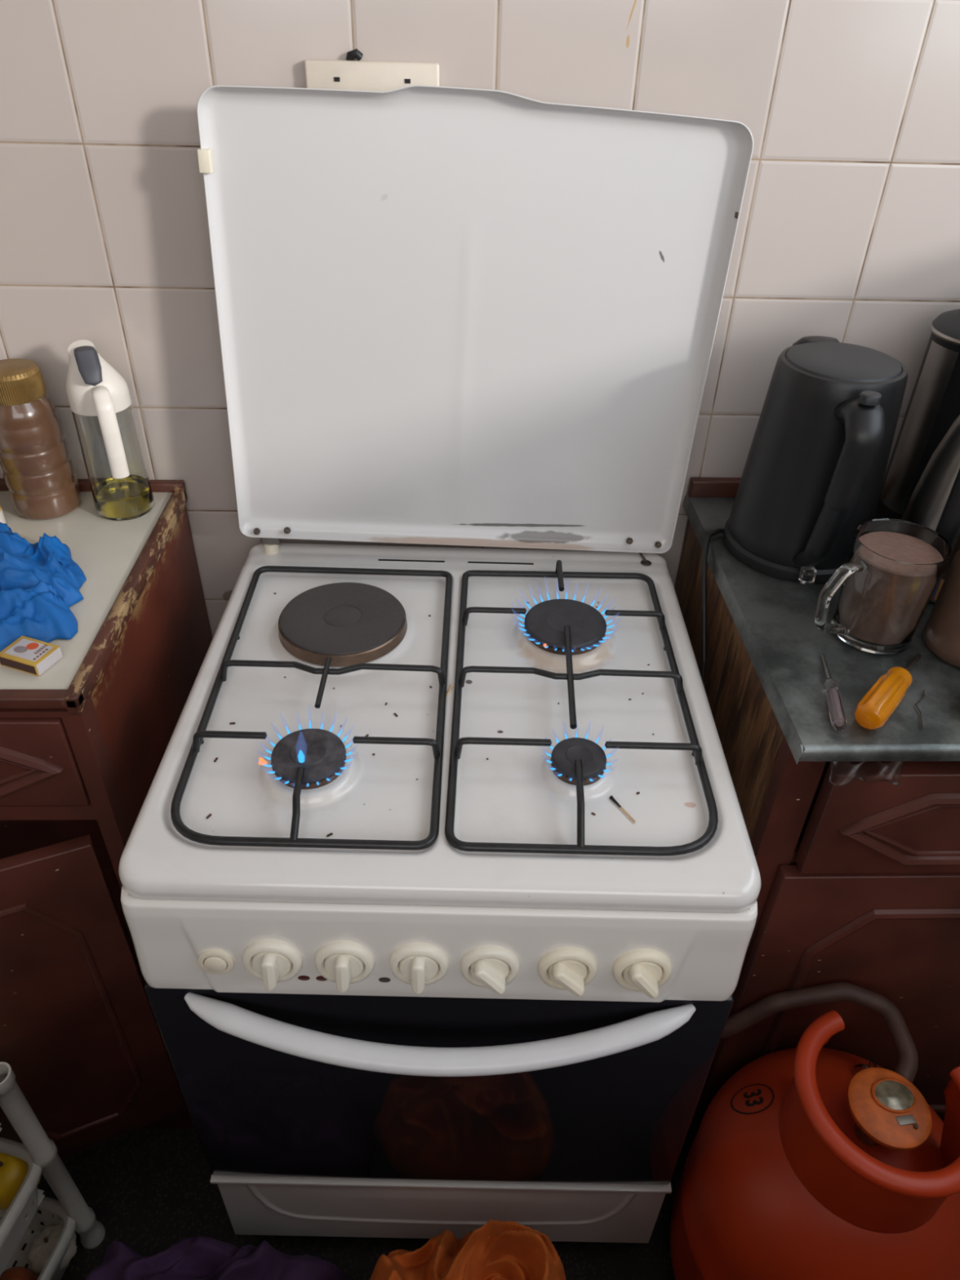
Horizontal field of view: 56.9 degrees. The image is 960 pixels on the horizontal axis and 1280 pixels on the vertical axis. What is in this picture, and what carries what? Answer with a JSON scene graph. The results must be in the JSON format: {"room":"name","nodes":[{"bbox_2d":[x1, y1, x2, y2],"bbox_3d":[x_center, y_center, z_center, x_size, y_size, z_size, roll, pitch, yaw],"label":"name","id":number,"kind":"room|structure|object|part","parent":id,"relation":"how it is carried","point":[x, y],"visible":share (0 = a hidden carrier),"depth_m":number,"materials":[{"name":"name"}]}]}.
{"room":"kitchen","nodes":[
{"label":"kitchen","id":0,"kind":"room"},
{"bbox_2d":[11,1128,693,1279],"bbox_3d":[-0.387,1.222,0.919,2.700,0.100,2.400,0,37,-2],"label":"floor","id":1,"kind":"structure","parent":0,"point":[150,1190],"depth_m":1.31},
{"bbox_2d":[0,1062,105,1279],"bbox_3d":[-0.728,0.723,1.097,0.343,0.468,0.253,7,37,7],"label":"rack","id":2,"kind":"object","parent":1,"relation":"on","point":[70,1211],"visible":0.86,"depth_m":1.14,"materials":[{"name":"white plastic"}]},
{"bbox_2d":[0,1266,37,1279],"bbox_3d":[-0.636,0.887,1.199,0.068,0.077,0.068,0,37,-2],"label":"onion","id":3,"kind":"object","parent":2,"relation":"in","point":[18,1273],"visible":0.96,"depth_m":1.21,"materials":[{"name":"orange food"}]},
{"bbox_2d":[0,1142,41,1209],"bbox_3d":[-0.616,0.700,1.157,0.080,0.074,0.076,0,37,-2],"label":"fruit","id":4,"kind":"object","parent":2,"relation":"in","point":[13,1171],"visible":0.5,"depth_m":1.13,"materials":[{"name":"yellow food"}]},
{"bbox_2d":[0,1136,44,1275],"bbox_3d":[-0.725,0.734,1.098,0.339,0.097,0.278,0,37,-2],"label":"basket","id":5,"kind":"object","parent":2,"relation":"on","point":[15,1220],"depth_m":1.11,"materials":[{"name":"white plastic"}]},
{"bbox_2d":[0,1195,77,1279],"bbox_3d":[-0.729,0.873,1.202,0.339,0.097,0.278,0,37,-2],"label":"basket","id":6,"kind":"object","parent":2,"relation":"on","point":[49,1206],"depth_m":1.24,"materials":[{"name":"white plastic"}]},
{"bbox_2d":[26,1224,76,1275],"bbox_3d":[-0.603,0.858,1.248,0.064,0.066,0.064,0,37,-2],"label":"garlic bulb","id":7,"kind":"object","parent":2,"relation":"in","point":[42,1245],"visible":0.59,"depth_m":1.24,"materials":[{"name":"beige food"}]},
{"bbox_3d":[-0.603,0.834,1.230,0.006,0.006,0.006,0,37,-2],"label":"stem","id":8,"kind":"part","parent":7,"relation":"part of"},
{"bbox_2d":[0,505,212,1158],"bbox_3d":[-0.929,0.328,1.257,1.037,0.897,0.545,0,37,-2],"label":"base cabinet","id":9,"kind":"object","parent":1,"relation":"on","point":[81,1038],"visible":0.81,"depth_m":1.08,"materials":[{"name":"brown paint"}]},
{"bbox_3d":[-0.610,0.133,0.906,0.362,0.091,0.015,0,37,-2],"label":"drawer moulding","id":10,"kind":"part","parent":9,"relation":"part of","materials":[{"name":"brown paint"}]},
{"bbox_3d":[-0.614,0.124,0.913,0.390,0.120,0.018,0,37,-2],"label":"drawer","id":11,"kind":"part","parent":9,"relation":"part of","materials":[{"name":"brown paint"}]},
{"bbox_3d":[-0.549,0.497,1.115,0.169,0.489,0.009,-14,39,-20],"label":"door moulding","id":12,"kind":"part","parent":9,"relation":"part of","materials":[{"name":"brown paint"}]},
{"bbox_3d":[-0.552,0.490,1.120,0.250,0.605,0.018,-14,40,-20],"label":"door","id":13,"kind":"part","parent":9,"relation":"part of","materials":[{"name":"brown paint"}]},
{"bbox_2d":[0,478,187,714],"bbox_3d":[-0.917,-0.094,1.007,1.040,0.083,0.447,0,37,-2],"label":"countertop","id":14,"kind":"structure","parent":9,"relation":"on","point":[117,559],"depth_m":0.99,"materials":[{"name":"beige laminate"}]},
{"bbox_2d":[0,506,5,523],"bbox_3d":[-0.629,-0.187,1.081,0.062,0.116,0.062,0,37,-2],"label":"sauce bottle","id":15,"kind":"object","parent":14,"relation":"on","point":[2,519],"visible":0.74,"depth_m":1.11,"materials":[{"name":"white plastic"}]},
{"bbox_2d":[0,635,62,675],"bbox_3d":[-0.458,0.016,0.902,0.049,0.014,0.035,14,38,15],"label":"matchbox","id":16,"kind":"object","parent":14,"relation":"on","point":[30,655],"visible":1,"depth_m":0.89},
{"bbox_2d":[0,358,81,519],"bbox_3d":[-0.564,-0.250,1.109,0.083,0.187,0.083,0,37,-2],"label":"storage jar","id":17,"kind":"object","parent":14,"relation":"on","point":[37,468],"visible":1,"depth_m":1.08,"materials":[{"name":"brown plastic"}]},
{"bbox_3d":[-0.562,-0.311,1.063,0.068,0.035,0.068,0,37,-2],"label":"screw lid","id":18,"kind":"part","parent":17,"relation":"part of","materials":[{"name":"gold metal"}]},
{"bbox_3d":[-0.545,-0.078,0.983,0.229,0.062,0.246,0,37,-2],"label":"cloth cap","id":19,"kind":"part","parent":14,"relation":"part of","materials":[{"name":"blue fabric"}]},
{"bbox_2d":[66,339,155,520],"bbox_3d":[-0.463,-0.254,1.092,0.073,0.218,0.097,0,37,-2],"label":"oil bottle","id":20,"kind":"object","parent":14,"relation":"on","point":[99,397],"visible":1,"depth_m":1.07,"materials":[{"name":"clear glass"}]},
{"bbox_3d":[-0.445,-0.250,1.065,0.020,0.110,0.050,-16,40,-22],"label":"handle","id":21,"kind":"part","parent":20,"relation":"part of","materials":[{"name":"white plastic"}]},
{"bbox_3d":[-0.465,-0.235,1.121,0.073,0.152,0.073,0,37,-2],"label":"glass","id":22,"kind":"part","parent":20,"relation":"part of","materials":[{"name":"clear glass"}]},
{"bbox_3d":[-0.421,0.289,1.330,0.016,0.897,0.409,0,37,-2],"label":"panel","id":23,"kind":"part","parent":9,"relation":"part of","materials":[{"name":"brown paint"}]},
{"bbox_2d":[85,1235,349,1279],"bbox_3d":[-0.354,0.891,1.087,0.369,0.227,0.270,0,37,-2],"label":"cloth","id":24,"kind":"object","parent":1,"relation":"on","point":[200,1257],"visible":1,"depth_m":1.12,"materials":[{"name":"purple fabric"}]},
{"bbox_2d":[118,84,761,1243],"bbox_3d":[-0.029,0.181,1.072,0.598,1.398,0.666,1,37,0],"label":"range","id":25,"kind":"object","parent":1,"relation":"on","point":[446,315],"visible":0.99,"depth_m":0.98,"materials":[{"name":"metal"}]},
{"bbox_3d":[-0.192,0.297,0.817,0.055,0.055,0.012,1,37,0],"label":"control knob","id":26,"kind":"part","parent":25,"relation":"part of","materials":[{"name":"plastic"}]},
{"bbox_3d":[-0.170,0.120,0.882,0.074,0.010,0.074,1,37,0],"label":"burner","id":27,"kind":"part","parent":25,"relation":"part of","materials":[{"name":"black metal"}]},
{"bbox_2d":[170,565,452,849],"bbox_3d":[-0.167,0.040,0.983,0.263,0.034,0.468,1,37,0],"label":"support","id":28,"kind":"object","parent":25,"relation":"on","point":[293,841],"visible":1,"depth_m":0.89,"materials":[{"name":"metal"}]},
{"bbox_3d":[-0.252,0.103,0.892,0.077,0.025,0.011,1,37,0],"label":"arm","id":29,"kind":"part","parent":28,"relation":"part of","materials":[{"name":"metal"}]},
{"bbox_3d":[-0.170,0.153,0.827,0.009,0.025,0.076,-1,37,-3],"label":"arm","id":30,"kind":"part","parent":28,"relation":"part of","materials":[{"name":"metal"}]},
{"bbox_3d":[-0.169,0.045,0.954,0.006,0.008,0.081,2,37,0],"label":"arm","id":31,"kind":"part","parent":28,"relation":"part of","materials":[{"name":"metal"}]},
{"bbox_3d":[-0.164,0.039,0.982,0.252,0.025,0.018,1,37,0],"label":"arm","id":32,"kind":"part","parent":28,"relation":"part of","materials":[{"name":"metal"}]},
{"bbox_3d":[-0.083,0.110,0.890,0.089,0.025,0.011,1,37,0],"label":"arm","id":33,"kind":"part","parent":28,"relation":"part of","materials":[{"name":"metal"}]},
{"bbox_3d":[-0.125,0.299,0.818,0.055,0.055,0.012,1,37,0],"label":"control knob","id":34,"kind":"part","parent":25,"relation":"part of","materials":[{"name":"plastic"}]},
{"bbox_3d":[-0.056,0.301,0.818,0.055,0.055,0.012,1,37,0],"label":"control knob","id":35,"kind":"part","parent":25,"relation":"part of","materials":[{"name":"plastic"}]},
{"bbox_2d":[205,592,653,836],"bbox_3d":[-0.036,0.061,0.988,0.474,0.001,0.405,0,37,-2],"label":"crumbs","id":36,"kind":"object","parent":25,"relation":"on","point":[430,686],"visible":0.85,"depth_m":0.93,"materials":[{"name":"black food"}]},
{"bbox_3d":[-0.044,0.502,1.000,0.576,0.418,0.033,1,37,0],"label":"oven door","id":37,"kind":"part","parent":25,"relation":"part of","materials":[{"name":"black glass"}]},
{"bbox_3d":[-0.037,0.284,0.832,0.575,0.126,0.043,1,37,0],"label":"control panel","id":38,"kind":"part","parent":25,"relation":"part of","materials":[{"name":"metal"}]},
{"bbox_3d":[-0.039,0.380,0.847,0.498,0.033,0.067,1,37,0],"label":"oven handle","id":39,"kind":"part","parent":25,"relation":"part of","materials":[{"name":"plastic"}]},
{"bbox_2d":[118,542,761,912],"bbox_3d":[-0.033,0.052,1.011,0.600,0.032,0.598,0,37,-2],"label":"cooktop","id":40,"kind":"object","parent":25,"relation":"in","point":[518,794],"depth_m":0.89,"materials":[{"name":"metal"}]},
{"bbox_3d":[-0.051,0.754,1.186,0.584,0.184,0.033,1,37,0],"label":"storage drawer","id":41,"kind":"part","parent":25,"relation":"part of","materials":[{"name":"metal"}]},
{"bbox_2d":[446,684,453,696],"bbox_3d":[-0.035,0.056,0.981,0.004,0.004,0.018,13,38,14],"label":"matchstick","id":42,"kind":"object","parent":25,"relation":"on","point":[451,686],"visible":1,"depth_m":0.98,"materials":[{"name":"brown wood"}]},
{"bbox_3d":[-0.014,-0.348,1.052,0.579,0.523,0.018,2,34,-3],"label":"lid","id":43,"kind":"part","parent":25,"relation":"part of","materials":[{"name":"metal"}]},
{"bbox_3d":[0.009,0.304,0.819,0.055,0.055,0.012,1,37,0],"label":"control knob","id":44,"kind":"part","parent":25,"relation":"part of","materials":[{"name":"plastic"}]},
{"bbox_3d":[0.103,-0.014,1.073,0.099,0.010,0.099,1,37,0],"label":"burner","id":45,"kind":"part","parent":25,"relation":"part of","materials":[{"name":"black metal"}]},
{"bbox_3d":[0.081,0.305,0.820,0.055,0.055,0.012,1,37,0],"label":"control knob","id":46,"kind":"part","parent":25,"relation":"part of","materials":[{"name":"beige plastic"}]},
{"bbox_3d":[0.099,0.124,0.888,0.056,0.010,0.055,1,37,0],"label":"burner","id":47,"kind":"part","parent":25,"relation":"part of","materials":[{"name":"black metal"}]},
{"bbox_2d":[444,560,718,856],"bbox_3d":[0.100,0.044,0.987,0.260,0.036,0.475,1,37,0],"label":"support","id":48,"kind":"object","parent":25,"relation":"on","point":[456,744],"visible":1,"depth_m":0.92,"materials":[{"name":"metal"}]},
{"bbox_3d":[0.017,-0.028,1.077,0.079,0.025,0.011,1,37,0],"label":"arm","id":49,"kind":"part","parent":48,"relation":"part of","materials":[{"name":"metal"}]},
{"bbox_3d":[0.023,0.110,0.893,0.099,0.025,0.011,1,37,0],"label":"arm","id":50,"kind":"part","parent":48,"relation":"part of","materials":[{"name":"metal"}]},
{"bbox_3d":[0.103,-0.079,1.146,0.008,0.024,0.072,1,37,0],"label":"arm","id":51,"kind":"part","parent":48,"relation":"part of","materials":[{"name":"metal"}]},
{"bbox_3d":[0.099,0.037,0.975,0.007,0.010,0.173,2,37,1],"label":"arm","id":52,"kind":"part","parent":48,"relation":"part of","materials":[{"name":"metal"}]},
{"bbox_3d":[0.101,0.045,0.984,0.252,0.025,0.016,1,37,0],"label":"arm","id":53,"kind":"part","parent":48,"relation":"part of","materials":[{"name":"metal"}]},
{"bbox_3d":[0.094,0.154,0.837,0.007,0.025,0.096,3,37,1],"label":"arm","id":54,"kind":"part","parent":48,"relation":"part of","materials":[{"name":"metal"}]},
{"bbox_3d":[0.189,-0.024,1.079,0.076,0.025,0.011,1,37,0],"label":"arm","id":55,"kind":"part","parent":48,"relation":"part of","materials":[{"name":"metal"}]},
{"bbox_3d":[0.175,0.115,0.894,0.101,0.025,0.011,1,37,0],"label":"arm","id":56,"kind":"part","parent":48,"relation":"part of","materials":[{"name":"metal"}]},
{"bbox_2d":[608,795,635,822],"bbox_3d":[0.138,0.164,0.856,0.004,0.004,0.039,-18,41,-24],"label":"matchstick","id":57,"kind":"object","parent":25,"relation":"on","point":[611,797],"visible":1,"depth_m":0.86,"materials":[{"name":"brown wood"}]},
{"bbox_3d":[0.151,0.307,0.820,0.055,0.055,0.012,1,37,0],"label":"control knob","id":58,"kind":"part","parent":25,"relation":"part of","materials":[{"name":"beige plastic"}]},
{"bbox_2d":[369,1219,565,1279],"bbox_3d":[-0.031,0.847,1.068,0.290,0.335,0.258,8,37,8],"label":"plastic bag","id":59,"kind":"object","parent":1,"relation":"on","point":[498,1250],"visible":1,"depth_m":1.05,"materials":[{"name":"orange plastic"}]},
{"bbox_2d":[670,1009,959,1279],"bbox_3d":[0.430,0.698,1.103,0.333,0.556,0.333,0,37,-2],"label":"gas cylinder","id":60,"kind":"object","parent":1,"relation":"on","point":[780,1180],"visible":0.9,"depth_m":0.98,"materials":[{"name":"orange paint"}]},
{"bbox_2d":[720,982,918,1083],"bbox_3d":[0.354,0.504,1.175,0.136,0.275,0.394,-27,46,-33],"label":"gas hose","id":61,"kind":"object","parent":60,"relation":"attached to","point":[907,1065],"visible":0.76,"depth_m":1.07,"materials":[{"name":"rubber"}]},
{"bbox_2d":[846,1067,932,1151],"bbox_3d":[0.446,0.519,0.973,0.087,0.048,0.087,0,37,-2],"label":"gas regulator","id":62,"kind":"object","parent":60,"relation":"attached to","point":[885,1105],"visible":1,"depth_m":0.96,"materials":[{"name":"metal"}]},
{"bbox_3d":[0.452,0.496,0.965,0.042,0.002,0.032,3,37,1],"label":"gauge glass","id":63,"kind":"part","parent":62,"relation":"part of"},
{"bbox_3d":[0.456,0.514,0.947,0.020,0.002,0.009,-3,37,-7],"label":"maker plate","id":64,"kind":"part","parent":62,"relation":"part of","materials":[{"name":"metal"}]},
{"bbox_2d":[674,518,959,1152],"bbox_3d":[0.566,0.323,1.328,0.550,0.893,0.509,0,37,-2],"label":"base cabinet","id":65,"kind":"object","parent":1,"relation":"on","point":[860,879],"visible":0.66,"depth_m":1.02,"materials":[{"name":"brown paint"}]},
{"bbox_3d":[0.300,0.307,1.339,0.015,0.893,0.457,0,37,-2],"label":"panel","id":66,"kind":"part","parent":65,"relation":"part of","materials":[{"name":"brown wood"}]},
{"bbox_2d":[682,477,959,764],"bbox_3d":[0.577,-0.052,1.046,0.564,0.047,0.517,0,37,-2],"label":"countertop","id":67,"kind":"structure","parent":65,"relation":"on","point":[773,618],"depth_m":0.93,"materials":[{"name":"stone"}]},
{"bbox_2d":[723,335,907,583],"bbox_3d":[0.395,-0.212,1.048,0.174,0.244,0.191,28,44,31],"label":"electric kettle","id":68,"kind":"object","parent":67,"relation":"on","point":[815,468],"visible":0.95,"depth_m":0.99,"materials":[{"name":"black plastic"}]},
{"bbox_2d":[700,528,724,687],"bbox_3d":[0.285,0.138,1.246,0.036,0.577,0.190,7,37,7],"label":"power cable","id":69,"kind":"object","parent":68,"relation":"attached to","point":[704,563],"visible":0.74,"depth_m":1.12,"materials":[{"name":"black rubber"}]},
{"bbox_2d":[798,566,817,583],"bbox_3d":[0.384,-0.076,1.038,0.016,0.018,0.012,0,37,-2],"label":"switch","id":70,"kind":"object","parent":68,"relation":"attached to","point":[806,575],"depth_m":1.03,"materials":[{"name":"clear plastic"}]},
{"bbox_3d":[0.397,-0.344,1.040,0.060,0.022,0.032,0,37,-2],"label":"spout","id":71,"kind":"part","parent":68,"relation":"part of","materials":[{"name":"black plastic"}]},
{"bbox_3d":[0.397,-0.172,0.990,0.053,0.207,0.093,0,37,-2],"label":"handle","id":72,"kind":"part","parent":68,"relation":"part of","materials":[{"name":"black plastic"}]},
{"bbox_3d":[0.404,-0.311,0.982,0.124,0.006,0.124,0,37,-2],"label":"lid","id":73,"kind":"part","parent":68,"relation":"part of","materials":[{"name":"plastic"}]},
{"bbox_2d":[821,654,847,731],"bbox_3d":[0.354,0.047,0.891,0.014,0.015,0.122,8,37,8],"label":"screwdriver","id":74,"kind":"object","parent":67,"relation":"on","point":[838,719],"visible":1,"depth_m":0.86,"materials":[{"name":"clear plastic"}]},
{"bbox_3d":[0.350,0.062,0.871,0.014,0.015,0.072,7,37,8],"label":"handle","id":75,"kind":"part","parent":74,"relation":"part of","materials":[{"name":"clear plastic"}]},
{"bbox_2d":[828,760,903,787],"bbox_3d":[0.372,0.128,0.853,0.070,0.028,0.013,0,37,-2],"label":"plastic wrapper","id":76,"kind":"object","parent":67,"relation":"attached to","point":[842,773],"visible":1,"depth_m":0.85,"materials":[{"name":"clear plastic"}]},
{"bbox_2d":[814,518,951,654],"bbox_3d":[0.415,-0.056,0.946,0.132,0.118,0.094,0,37,-2],"label":"glass mug","id":77,"kind":"object","parent":67,"relation":"on","point":[894,568],"visible":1,"depth_m":0.92,"materials":[{"name":"clear glass"}]},
{"bbox_3d":[0.375,-0.040,0.927,0.051,0.093,0.014,-13,39,-19],"label":"handle","id":78,"kind":"part","parent":77,"relation":"part of","materials":[{"name":"clear glass"}]},
{"bbox_2d":[853,653,921,729],"bbox_3d":[0.419,0.041,0.891,0.028,0.029,0.156,28,44,31],"label":"screwdriver","id":79,"kind":"object","parent":67,"relation":"on","point":[882,700],"visible":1,"depth_m":0.85,"materials":[{"name":"plastic"}]},
{"bbox_2d":[874,308,959,519],"bbox_3d":[0.591,-0.277,1.098,0.125,0.298,0.125,0,37,-2],"label":"canister","id":80,"kind":"object","parent":67,"relation":"on","point":[933,406],"visible":0.56,"depth_m":1.07,"materials":[{"name":"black metal"}]},
{"bbox_3d":[0.594,-0.379,1.022,0.122,0.044,0.122,0,37,-2],"label":"lid","id":81,"kind":"part","parent":80,"relation":"part of","materials":[{"name":"plastic"}]},
{"bbox_2d":[915,689,924,728],"bbox_3d":[0.436,0.067,0.879,0.008,0.001,0.062,16,39,18],"label":"scrap","id":82,"kind":"object","parent":67,"relation":"on","point":[923,697],"visible":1,"depth_m":0.88,"materials":[{"name":"black metal"}]},
{"bbox_2d":[901,414,959,603],"bbox_3d":[0.555,-0.180,0.988,0.116,0.272,0.125,0,37,-2],"label":"carafe","id":83,"kind":"object","parent":67,"relation":"on","point":[934,504],"visible":0.37,"depth_m":0.98,"materials":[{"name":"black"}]},
{"bbox_3d":[0.523,-0.158,0.957,0.023,0.193,0.057,25,43,28],"label":"handle","id":84,"kind":"part","parent":83,"relation":"part of","materials":[{"name":"black plastic"}]},
{"bbox_2d":[922,546,959,668],"bbox_3d":[0.534,-0.043,0.925,0.098,0.127,0.098,0,37,-2],"label":"canister","id":85,"kind":"object","parent":67,"relation":"on","point":[941,631],"visible":1,"depth_m":0.93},
{"bbox_3d":[0.563,0.494,1.163,0.477,0.598,0.019,0,37,-2],"label":"door","id":86,"kind":"part","parent":65,"relation":"part of","materials":[{"name":"brown paint"}]},
{"bbox_3d":[0.565,0.498,1.152,0.369,0.479,0.014,0,37,-2],"label":"door moulding","id":87,"kind":"part","parent":65,"relation":"part of","materials":[{"name":"brown paint"}]},
{"bbox_3d":[0.580,0.188,0.933,0.462,0.152,0.022,0,37,-2],"label":"drawer","id":88,"kind":"part","parent":65,"relation":"part of","materials":[{"name":"brown paint"}]},
{"bbox_3d":[0.580,0.198,0.925,0.418,0.109,0.015,0,37,-2],"label":"drawer moulding","id":89,"kind":"part","parent":65,"relation":"part of","materials":[{"name":"brown paint"}]},
{"bbox_2d":[0,0,959,638],"bbox_3d":[-0.388,-0.488,1.074,2.700,2.450,0.100,0,37,-2],"label":"wall","id":90,"kind":"structure","parent":0,"point":[848,229],"depth_m":0.98,"materials":[{"name":"tile"}]},
{"bbox_2d":[303,48,439,91],"bbox_3d":[-0.114,-0.577,0.948,0.141,0.095,0.015,0,37,-2],"label":"socket plate","id":91,"kind":"object","parent":90,"relation":"attached to","point":[349,73],"visible":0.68,"depth_m":0.93,"materials":[{"name":"white plastic"}]}
]}

